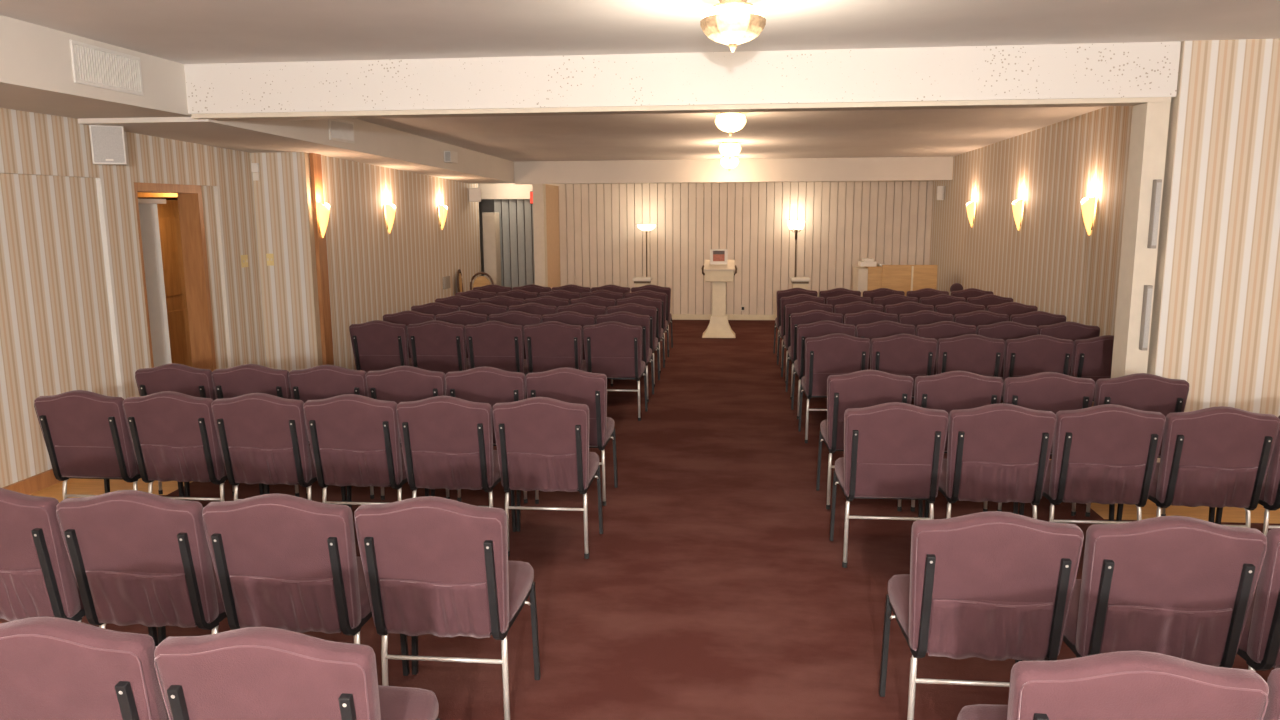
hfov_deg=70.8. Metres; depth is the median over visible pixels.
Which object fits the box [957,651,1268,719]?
chair
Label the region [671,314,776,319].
baseboard
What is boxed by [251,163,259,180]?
wall sensor
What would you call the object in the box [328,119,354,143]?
air vent
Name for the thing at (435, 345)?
chair
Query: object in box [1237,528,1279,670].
chair
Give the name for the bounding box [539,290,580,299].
chair
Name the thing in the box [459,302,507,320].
chair
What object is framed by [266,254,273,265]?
switch plate
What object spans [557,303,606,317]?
chair
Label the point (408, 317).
chair
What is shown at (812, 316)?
chair
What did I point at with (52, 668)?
chair
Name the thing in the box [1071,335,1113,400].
chair
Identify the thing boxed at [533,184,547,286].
trim
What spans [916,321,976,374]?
chair
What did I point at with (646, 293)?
chair
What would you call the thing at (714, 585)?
carpet
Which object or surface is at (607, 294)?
chair
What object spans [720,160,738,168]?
lampshade
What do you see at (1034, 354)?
chair
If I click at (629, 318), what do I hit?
chair
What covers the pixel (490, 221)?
door
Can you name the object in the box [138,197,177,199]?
wall
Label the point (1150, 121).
pillar
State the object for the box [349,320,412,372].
chair
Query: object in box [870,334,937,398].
chair
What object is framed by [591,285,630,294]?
chair
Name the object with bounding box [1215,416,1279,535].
chair
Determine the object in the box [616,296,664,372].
chair
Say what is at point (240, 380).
chair
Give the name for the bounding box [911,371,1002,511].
chair
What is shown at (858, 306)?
chair
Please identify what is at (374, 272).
wall
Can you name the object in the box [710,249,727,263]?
picture frame
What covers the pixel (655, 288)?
chair
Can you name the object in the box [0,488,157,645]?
chair
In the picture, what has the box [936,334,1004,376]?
chair
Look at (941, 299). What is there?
chair
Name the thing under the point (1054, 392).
chair
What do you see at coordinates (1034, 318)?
chair
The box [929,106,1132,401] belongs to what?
wall
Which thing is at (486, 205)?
wall
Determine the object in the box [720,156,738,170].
ceiling light
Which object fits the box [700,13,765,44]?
lampshade
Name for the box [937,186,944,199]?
wall speaker
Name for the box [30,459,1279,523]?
floor
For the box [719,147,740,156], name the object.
lampshade
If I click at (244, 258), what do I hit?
switch plate
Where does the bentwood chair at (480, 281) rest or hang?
on the carpet
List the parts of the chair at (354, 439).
leg, leg, backrest, seat frame, leg, seat, leg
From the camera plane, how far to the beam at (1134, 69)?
5.97 m
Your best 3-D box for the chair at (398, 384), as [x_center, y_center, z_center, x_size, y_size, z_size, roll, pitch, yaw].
[-1.456,0.443,5.983,0.512,0.905,0.579,1,9,5]
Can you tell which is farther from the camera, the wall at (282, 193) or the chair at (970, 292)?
the chair at (970, 292)
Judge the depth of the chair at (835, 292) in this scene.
11.12 m
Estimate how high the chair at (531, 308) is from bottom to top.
0.905 m
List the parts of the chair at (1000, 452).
leg, seat, seat frame, leg, backrest, leg, leg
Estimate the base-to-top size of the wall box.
0.180 m
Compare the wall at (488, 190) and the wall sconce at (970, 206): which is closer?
the wall sconce at (970, 206)
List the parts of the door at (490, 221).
door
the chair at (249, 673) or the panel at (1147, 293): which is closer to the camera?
the chair at (249, 673)
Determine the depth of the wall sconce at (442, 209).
12.94 m
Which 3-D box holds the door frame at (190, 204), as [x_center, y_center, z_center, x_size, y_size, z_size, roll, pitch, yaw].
[-4.071,-0.439,7.791,0.195,2.130,0.940,1,9,5]
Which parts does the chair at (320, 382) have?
backrest, leg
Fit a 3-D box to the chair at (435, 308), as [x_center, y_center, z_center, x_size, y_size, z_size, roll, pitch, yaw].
[-2.176,-0.214,9.977,0.528,0.905,0.579,1,9,6]
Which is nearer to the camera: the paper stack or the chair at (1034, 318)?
the chair at (1034, 318)
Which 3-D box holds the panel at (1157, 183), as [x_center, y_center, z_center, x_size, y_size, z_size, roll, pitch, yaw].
[3.331,-0.944,5.823,0.037,0.440,0.056,1,9,5]
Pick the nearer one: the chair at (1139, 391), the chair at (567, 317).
the chair at (1139, 391)
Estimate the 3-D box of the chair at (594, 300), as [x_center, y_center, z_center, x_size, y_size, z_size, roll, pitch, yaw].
[-0.514,-0.328,10.607,0.528,0.905,0.580,1,9,5]
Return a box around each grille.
[445,152,450,160]
[470,189,479,200]
[937,187,941,198]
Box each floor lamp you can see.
[637,224,655,276]
[787,221,804,276]
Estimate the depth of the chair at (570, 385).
5.58 m
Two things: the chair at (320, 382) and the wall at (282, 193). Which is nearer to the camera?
the chair at (320, 382)
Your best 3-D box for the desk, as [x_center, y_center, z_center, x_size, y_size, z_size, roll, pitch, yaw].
[3.770,-0.891,13.402,1.120,1.075,0.565,1,9,5]
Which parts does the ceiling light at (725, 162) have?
lamp shade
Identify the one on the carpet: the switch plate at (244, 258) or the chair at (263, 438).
the chair at (263, 438)
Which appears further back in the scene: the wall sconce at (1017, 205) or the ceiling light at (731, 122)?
the wall sconce at (1017, 205)
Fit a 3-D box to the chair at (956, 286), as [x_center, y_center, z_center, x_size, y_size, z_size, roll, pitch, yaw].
[4.265,-0.624,12.311,0.450,0.887,0.450,1,9,5]
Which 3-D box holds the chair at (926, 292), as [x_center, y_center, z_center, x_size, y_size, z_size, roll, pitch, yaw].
[3.558,-0.476,11.350,0.507,0.905,0.580,1,9,6]
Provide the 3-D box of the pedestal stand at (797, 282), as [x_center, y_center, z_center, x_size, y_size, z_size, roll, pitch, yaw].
[2.591,-0.940,14.612,0.300,0.790,0.300,1,9,5]
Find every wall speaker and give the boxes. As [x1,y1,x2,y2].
[89,125,126,164]
[444,151,457,162]
[468,188,480,201]
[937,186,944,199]
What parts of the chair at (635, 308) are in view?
backrest, leg, leg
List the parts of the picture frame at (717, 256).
rose panel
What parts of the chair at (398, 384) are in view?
backrest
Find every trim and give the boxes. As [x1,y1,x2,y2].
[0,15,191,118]
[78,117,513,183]
[137,192,176,196]
[191,97,1170,120]
[309,153,333,364]
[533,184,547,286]
[546,184,560,288]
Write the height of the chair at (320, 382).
0.905 m
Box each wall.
[0,108,266,487]
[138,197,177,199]
[251,152,322,371]
[321,155,481,369]
[479,182,829,312]
[479,199,533,287]
[559,181,932,314]
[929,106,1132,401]
[1147,39,1279,461]
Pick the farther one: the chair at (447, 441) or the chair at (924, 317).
the chair at (924, 317)
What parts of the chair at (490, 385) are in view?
backrest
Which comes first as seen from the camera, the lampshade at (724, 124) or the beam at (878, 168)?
the lampshade at (724, 124)
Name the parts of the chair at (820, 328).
leg, seat, leg, backrest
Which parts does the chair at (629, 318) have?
backrest, leg, seat, leg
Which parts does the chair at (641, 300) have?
backrest, leg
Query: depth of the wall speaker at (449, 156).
11.15 m
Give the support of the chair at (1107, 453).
on the carpet
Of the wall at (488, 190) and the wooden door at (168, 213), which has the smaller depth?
the wooden door at (168, 213)
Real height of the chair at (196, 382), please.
0.905 m
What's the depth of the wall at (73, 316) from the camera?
6.65 m
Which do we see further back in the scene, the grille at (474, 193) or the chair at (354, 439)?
the grille at (474, 193)
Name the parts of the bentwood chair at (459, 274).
panel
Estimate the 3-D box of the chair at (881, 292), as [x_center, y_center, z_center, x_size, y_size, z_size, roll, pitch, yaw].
[3.033,-0.482,11.408,0.507,0.905,0.579,1,9,6]
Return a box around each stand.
[633,277,651,286]
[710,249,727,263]
[790,277,809,289]
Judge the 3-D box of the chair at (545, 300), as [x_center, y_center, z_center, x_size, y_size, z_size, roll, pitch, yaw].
[-1.044,-0.332,10.649,0.528,0.905,0.579,1,9,5]
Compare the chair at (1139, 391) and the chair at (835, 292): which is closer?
the chair at (1139, 391)
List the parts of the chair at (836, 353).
leg, seat, leg, seat frame, backrest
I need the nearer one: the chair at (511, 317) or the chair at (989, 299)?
the chair at (511, 317)
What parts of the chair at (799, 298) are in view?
leg, backrest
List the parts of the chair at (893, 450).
leg, seat, leg, seat frame, backrest, leg, leg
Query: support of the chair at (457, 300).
on the carpet
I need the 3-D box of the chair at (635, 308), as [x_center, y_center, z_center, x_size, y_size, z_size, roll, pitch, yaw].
[-0.064,-0.191,9.761,0.528,0.905,0.579,1,9,5]
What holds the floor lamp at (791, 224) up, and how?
on the carpet
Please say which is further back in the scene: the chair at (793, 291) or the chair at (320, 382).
the chair at (793, 291)
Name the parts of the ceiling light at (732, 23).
lamp shade, ceiling plate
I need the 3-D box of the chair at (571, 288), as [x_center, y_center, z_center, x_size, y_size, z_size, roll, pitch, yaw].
[-0.889,-0.595,12.231,0.528,0.905,0.579,1,9,5]
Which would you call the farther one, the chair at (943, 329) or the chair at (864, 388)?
the chair at (943, 329)
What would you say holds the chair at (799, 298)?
on the carpet
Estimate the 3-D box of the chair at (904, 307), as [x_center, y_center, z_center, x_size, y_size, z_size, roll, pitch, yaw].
[2.854,-0.207,9.754,0.507,0.905,0.579,1,9,5]
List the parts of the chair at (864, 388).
leg, seat, leg, seat frame, backrest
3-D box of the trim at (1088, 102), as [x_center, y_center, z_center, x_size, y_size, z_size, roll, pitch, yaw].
[0.116,-1.707,6.141,6.580,0.030,0.200,1,9,5]
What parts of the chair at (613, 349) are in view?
backrest, seat frame, leg, seat, leg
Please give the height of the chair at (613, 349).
0.905 m
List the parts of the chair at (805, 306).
leg, backrest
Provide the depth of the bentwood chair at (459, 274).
13.66 m
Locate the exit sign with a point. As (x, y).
(531, 192)
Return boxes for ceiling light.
[700,0,765,51]
[715,112,745,135]
[719,142,740,159]
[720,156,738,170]
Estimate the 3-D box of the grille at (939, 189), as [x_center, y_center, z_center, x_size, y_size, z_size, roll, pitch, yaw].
[4.697,-2.620,14.124,0.008,0.196,0.076,-7,11,-34]
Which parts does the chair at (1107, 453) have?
leg, seat, leg, seat frame, backrest, leg, leg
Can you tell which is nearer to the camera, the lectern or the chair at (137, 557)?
the chair at (137, 557)
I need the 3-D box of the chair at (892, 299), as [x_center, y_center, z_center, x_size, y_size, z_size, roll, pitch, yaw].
[2.944,-0.344,10.579,0.507,0.905,0.579,1,9,6]
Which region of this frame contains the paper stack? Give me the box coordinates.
[858,258,876,266]
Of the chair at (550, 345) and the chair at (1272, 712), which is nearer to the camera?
the chair at (1272, 712)
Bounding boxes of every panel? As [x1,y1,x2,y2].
[1139,285,1152,350]
[1147,179,1161,247]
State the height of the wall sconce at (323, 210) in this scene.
0.355 m
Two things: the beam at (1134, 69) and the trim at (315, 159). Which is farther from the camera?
the trim at (315, 159)
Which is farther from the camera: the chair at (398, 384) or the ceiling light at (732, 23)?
the chair at (398, 384)
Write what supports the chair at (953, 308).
on the carpet
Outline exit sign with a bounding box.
[530,191,532,203]
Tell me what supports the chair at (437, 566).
on the carpet
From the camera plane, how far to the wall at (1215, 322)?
5.79 m
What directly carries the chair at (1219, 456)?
on the carpet
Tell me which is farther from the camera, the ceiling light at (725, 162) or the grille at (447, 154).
the ceiling light at (725, 162)
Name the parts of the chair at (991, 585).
leg, seat, seat frame, leg, backrest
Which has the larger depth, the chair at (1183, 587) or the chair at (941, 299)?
the chair at (941, 299)
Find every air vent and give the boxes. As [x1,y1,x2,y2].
[70,40,143,95]
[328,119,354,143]
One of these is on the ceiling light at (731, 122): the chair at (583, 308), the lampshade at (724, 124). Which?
the lampshade at (724, 124)
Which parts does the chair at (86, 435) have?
leg, backrest, seat frame, leg, leg, seat, leg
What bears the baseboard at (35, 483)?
attached to the wall at (73, 316)
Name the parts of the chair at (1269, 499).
leg, seat, seat frame, leg, backrest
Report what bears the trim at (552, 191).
attached to the wall at (488, 190)
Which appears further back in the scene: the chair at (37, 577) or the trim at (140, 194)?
the trim at (140, 194)
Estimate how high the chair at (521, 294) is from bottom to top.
0.905 m
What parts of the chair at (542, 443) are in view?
leg, leg, backrest, leg, seat frame, seat, leg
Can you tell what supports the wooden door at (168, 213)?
in the wall at (166, 198)
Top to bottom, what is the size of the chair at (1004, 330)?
0.905 m
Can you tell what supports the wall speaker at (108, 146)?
attached to the wall at (73, 316)
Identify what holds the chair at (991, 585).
on the carpet
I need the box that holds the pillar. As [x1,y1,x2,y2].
[1111,102,1170,377]
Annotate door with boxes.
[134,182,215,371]
[138,199,171,366]
[157,200,192,366]
[482,212,500,285]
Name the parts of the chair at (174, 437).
leg, backrest, leg, leg, leg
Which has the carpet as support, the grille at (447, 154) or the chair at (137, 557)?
the chair at (137, 557)
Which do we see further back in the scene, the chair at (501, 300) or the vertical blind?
the vertical blind
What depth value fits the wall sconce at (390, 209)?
10.92 m
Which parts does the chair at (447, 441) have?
leg, backrest, leg, seat frame, seat, leg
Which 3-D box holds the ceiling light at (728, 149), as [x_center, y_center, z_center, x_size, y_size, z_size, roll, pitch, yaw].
[1.125,-2.614,11.269,0.283,0.216,0.270,1,9,5]
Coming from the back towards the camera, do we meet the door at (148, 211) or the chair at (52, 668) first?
the door at (148, 211)
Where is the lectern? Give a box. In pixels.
[701,260,736,337]
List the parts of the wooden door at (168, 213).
door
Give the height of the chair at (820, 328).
0.905 m
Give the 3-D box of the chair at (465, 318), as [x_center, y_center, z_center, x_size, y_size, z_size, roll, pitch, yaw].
[-1.725,-0.077,9.137,0.528,0.905,0.579,1,9,5]
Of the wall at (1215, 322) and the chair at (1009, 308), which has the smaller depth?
the wall at (1215, 322)
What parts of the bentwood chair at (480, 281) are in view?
panel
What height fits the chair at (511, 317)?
0.905 m
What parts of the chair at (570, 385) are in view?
leg, backrest, seat frame, leg, seat, leg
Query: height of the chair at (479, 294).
0.905 m
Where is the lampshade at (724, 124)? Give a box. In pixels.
[715,118,745,131]
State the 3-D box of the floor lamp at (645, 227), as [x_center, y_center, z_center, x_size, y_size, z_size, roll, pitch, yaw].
[0.113,-1.460,15.226,0.310,1.645,0.310,1,9,5]
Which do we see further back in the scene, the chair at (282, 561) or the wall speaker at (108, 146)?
the wall speaker at (108, 146)
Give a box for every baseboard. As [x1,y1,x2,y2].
[3,469,61,494]
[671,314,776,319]
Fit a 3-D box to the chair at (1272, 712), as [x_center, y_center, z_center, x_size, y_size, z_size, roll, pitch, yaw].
[1.662,1.045,2.232,0.528,0.905,0.579,1,9,6]
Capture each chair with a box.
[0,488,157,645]
[0,616,170,719]
[34,390,184,499]
[56,490,226,646]
[123,391,263,500]
[135,363,224,495]
[154,627,439,719]
[202,493,409,675]
[211,393,346,504]
[212,364,299,496]
[288,365,373,498]
[303,394,429,509]
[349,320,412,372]
[354,496,540,719]
[365,366,449,499]
[383,310,434,357]
[396,396,515,531]
[407,320,469,374]
[411,302,458,315]
[435,295,479,306]
[435,311,487,357]
[445,366,527,503]
[455,289,496,299]
[457,269,463,291]
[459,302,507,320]
[465,321,527,375]
[470,272,493,289]
[473,284,511,293]
[479,295,523,306]
[488,311,541,358]
[492,397,602,558]
[497,290,538,300]
[508,303,556,315]
[512,284,550,293]
[523,321,586,372]
[524,296,569,307]
[525,367,617,505]
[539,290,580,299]
[542,311,595,359]
[551,284,590,293]
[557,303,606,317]
[570,296,615,308]
[581,290,623,299]
[583,321,647,420]
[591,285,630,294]
[596,311,653,401]
[607,303,659,386]
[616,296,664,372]
[624,290,668,356]
[631,285,672,347]
[773,288,817,353]
[777,294,824,364]
[781,301,832,383]
[786,310,842,399]
[791,320,855,418]
[798,333,870,442]
[816,370,913,510]
[819,288,860,303]
[826,294,870,312]
[829,402,948,567]
[834,301,882,323]
[844,310,897,336]
[856,320,915,369]
[863,288,904,303]
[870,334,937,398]
[873,294,917,312]
[879,511,1083,719]
[885,301,933,322]
[899,310,952,335]
[906,288,948,302]
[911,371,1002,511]
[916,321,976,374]
[919,294,965,311]
[924,403,1056,518]
[935,302,984,321]
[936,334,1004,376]
[950,283,962,291]
[950,288,993,301]
[954,310,1008,327]
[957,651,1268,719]
[967,294,1012,310]
[976,321,1037,376]
[986,302,1037,320]
[997,372,1094,515]
[1000,335,1074,400]
[1010,311,1065,326]
[1019,404,1165,523]
[1038,321,1099,375]
[1063,515,1266,667]
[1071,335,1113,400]
[1085,373,1188,516]
[1116,406,1279,527]
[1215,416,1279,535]
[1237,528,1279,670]
[1263,668,1279,719]
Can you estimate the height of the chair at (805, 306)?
0.905 m
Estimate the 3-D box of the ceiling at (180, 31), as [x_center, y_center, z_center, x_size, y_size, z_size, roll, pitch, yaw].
[0.695,-1.341,1.339,8.700,0.140,9.200,1,9,5]
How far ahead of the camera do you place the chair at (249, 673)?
2.09 m
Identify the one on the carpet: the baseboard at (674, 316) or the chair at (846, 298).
the chair at (846, 298)
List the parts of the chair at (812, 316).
leg, leg, backrest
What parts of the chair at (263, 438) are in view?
leg, backrest, leg, leg, seat frame, seat, leg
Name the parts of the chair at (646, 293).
backrest, leg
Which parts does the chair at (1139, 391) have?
leg, backrest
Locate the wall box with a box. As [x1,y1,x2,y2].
[442,276,449,288]
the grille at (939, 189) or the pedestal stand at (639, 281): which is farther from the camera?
the pedestal stand at (639, 281)
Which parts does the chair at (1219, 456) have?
leg, seat, seat frame, leg, leg, backrest, leg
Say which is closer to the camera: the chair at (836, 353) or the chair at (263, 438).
the chair at (263, 438)
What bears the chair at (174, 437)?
on the carpet
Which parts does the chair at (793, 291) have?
leg, backrest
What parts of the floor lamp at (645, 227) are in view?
lamp shade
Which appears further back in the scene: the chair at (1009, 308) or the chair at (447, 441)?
the chair at (1009, 308)
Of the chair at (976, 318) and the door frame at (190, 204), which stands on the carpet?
the chair at (976, 318)
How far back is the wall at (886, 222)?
15.38 m
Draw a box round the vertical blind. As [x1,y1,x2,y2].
[494,199,534,287]
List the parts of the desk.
panel, panel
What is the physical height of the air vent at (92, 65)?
0.240 m
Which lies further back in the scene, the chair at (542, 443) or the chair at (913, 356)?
the chair at (913, 356)
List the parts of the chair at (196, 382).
leg, backrest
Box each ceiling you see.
[0,0,1279,63]
[359,41,1181,161]
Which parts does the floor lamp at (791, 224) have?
lamp shade, lamp shade, lamp shade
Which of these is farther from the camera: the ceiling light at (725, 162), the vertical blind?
the vertical blind
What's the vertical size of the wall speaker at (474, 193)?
0.220 m
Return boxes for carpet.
[0,320,1279,719]
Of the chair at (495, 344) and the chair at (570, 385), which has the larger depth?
the chair at (495, 344)
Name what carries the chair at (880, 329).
on the carpet
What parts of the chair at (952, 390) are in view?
backrest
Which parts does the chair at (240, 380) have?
backrest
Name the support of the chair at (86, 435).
on the carpet
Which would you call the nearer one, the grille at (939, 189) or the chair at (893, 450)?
the chair at (893, 450)
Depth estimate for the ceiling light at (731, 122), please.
8.31 m
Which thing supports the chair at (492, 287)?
on the carpet
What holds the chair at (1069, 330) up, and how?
on the carpet
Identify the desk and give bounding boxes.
[853,265,937,296]
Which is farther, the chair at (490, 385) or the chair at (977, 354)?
the chair at (977, 354)
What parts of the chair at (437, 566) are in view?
leg, leg, backrest, leg, seat frame, seat, leg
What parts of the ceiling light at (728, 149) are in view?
lamp shade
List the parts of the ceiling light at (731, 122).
lamp shade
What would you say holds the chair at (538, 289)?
on the carpet
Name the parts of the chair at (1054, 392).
backrest, leg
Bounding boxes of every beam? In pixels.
[184,41,1180,113]
[514,157,952,183]
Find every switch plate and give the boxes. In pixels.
[241,255,247,267]
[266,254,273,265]
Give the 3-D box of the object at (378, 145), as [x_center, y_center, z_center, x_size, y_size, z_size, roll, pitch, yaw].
[-3.131,-2.503,10.431,1.520,0.670,8.100,1,9,5]
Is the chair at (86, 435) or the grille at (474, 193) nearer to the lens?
the chair at (86, 435)
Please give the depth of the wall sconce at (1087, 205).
8.35 m
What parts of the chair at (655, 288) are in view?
backrest, leg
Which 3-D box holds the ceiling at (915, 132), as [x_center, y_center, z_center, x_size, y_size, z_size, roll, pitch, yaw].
[0.780,-2.836,11.470,7.900,0.400,10.800,1,9,5]
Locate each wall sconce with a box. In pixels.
[316,202,329,237]
[385,204,395,232]
[439,205,446,229]
[966,201,974,226]
[1012,199,1022,229]
[1081,197,1095,234]
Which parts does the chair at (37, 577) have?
backrest, seat frame, seat, leg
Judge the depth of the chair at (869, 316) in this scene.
8.63 m
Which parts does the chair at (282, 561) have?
backrest, leg, seat frame, seat, leg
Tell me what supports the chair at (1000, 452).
on the carpet

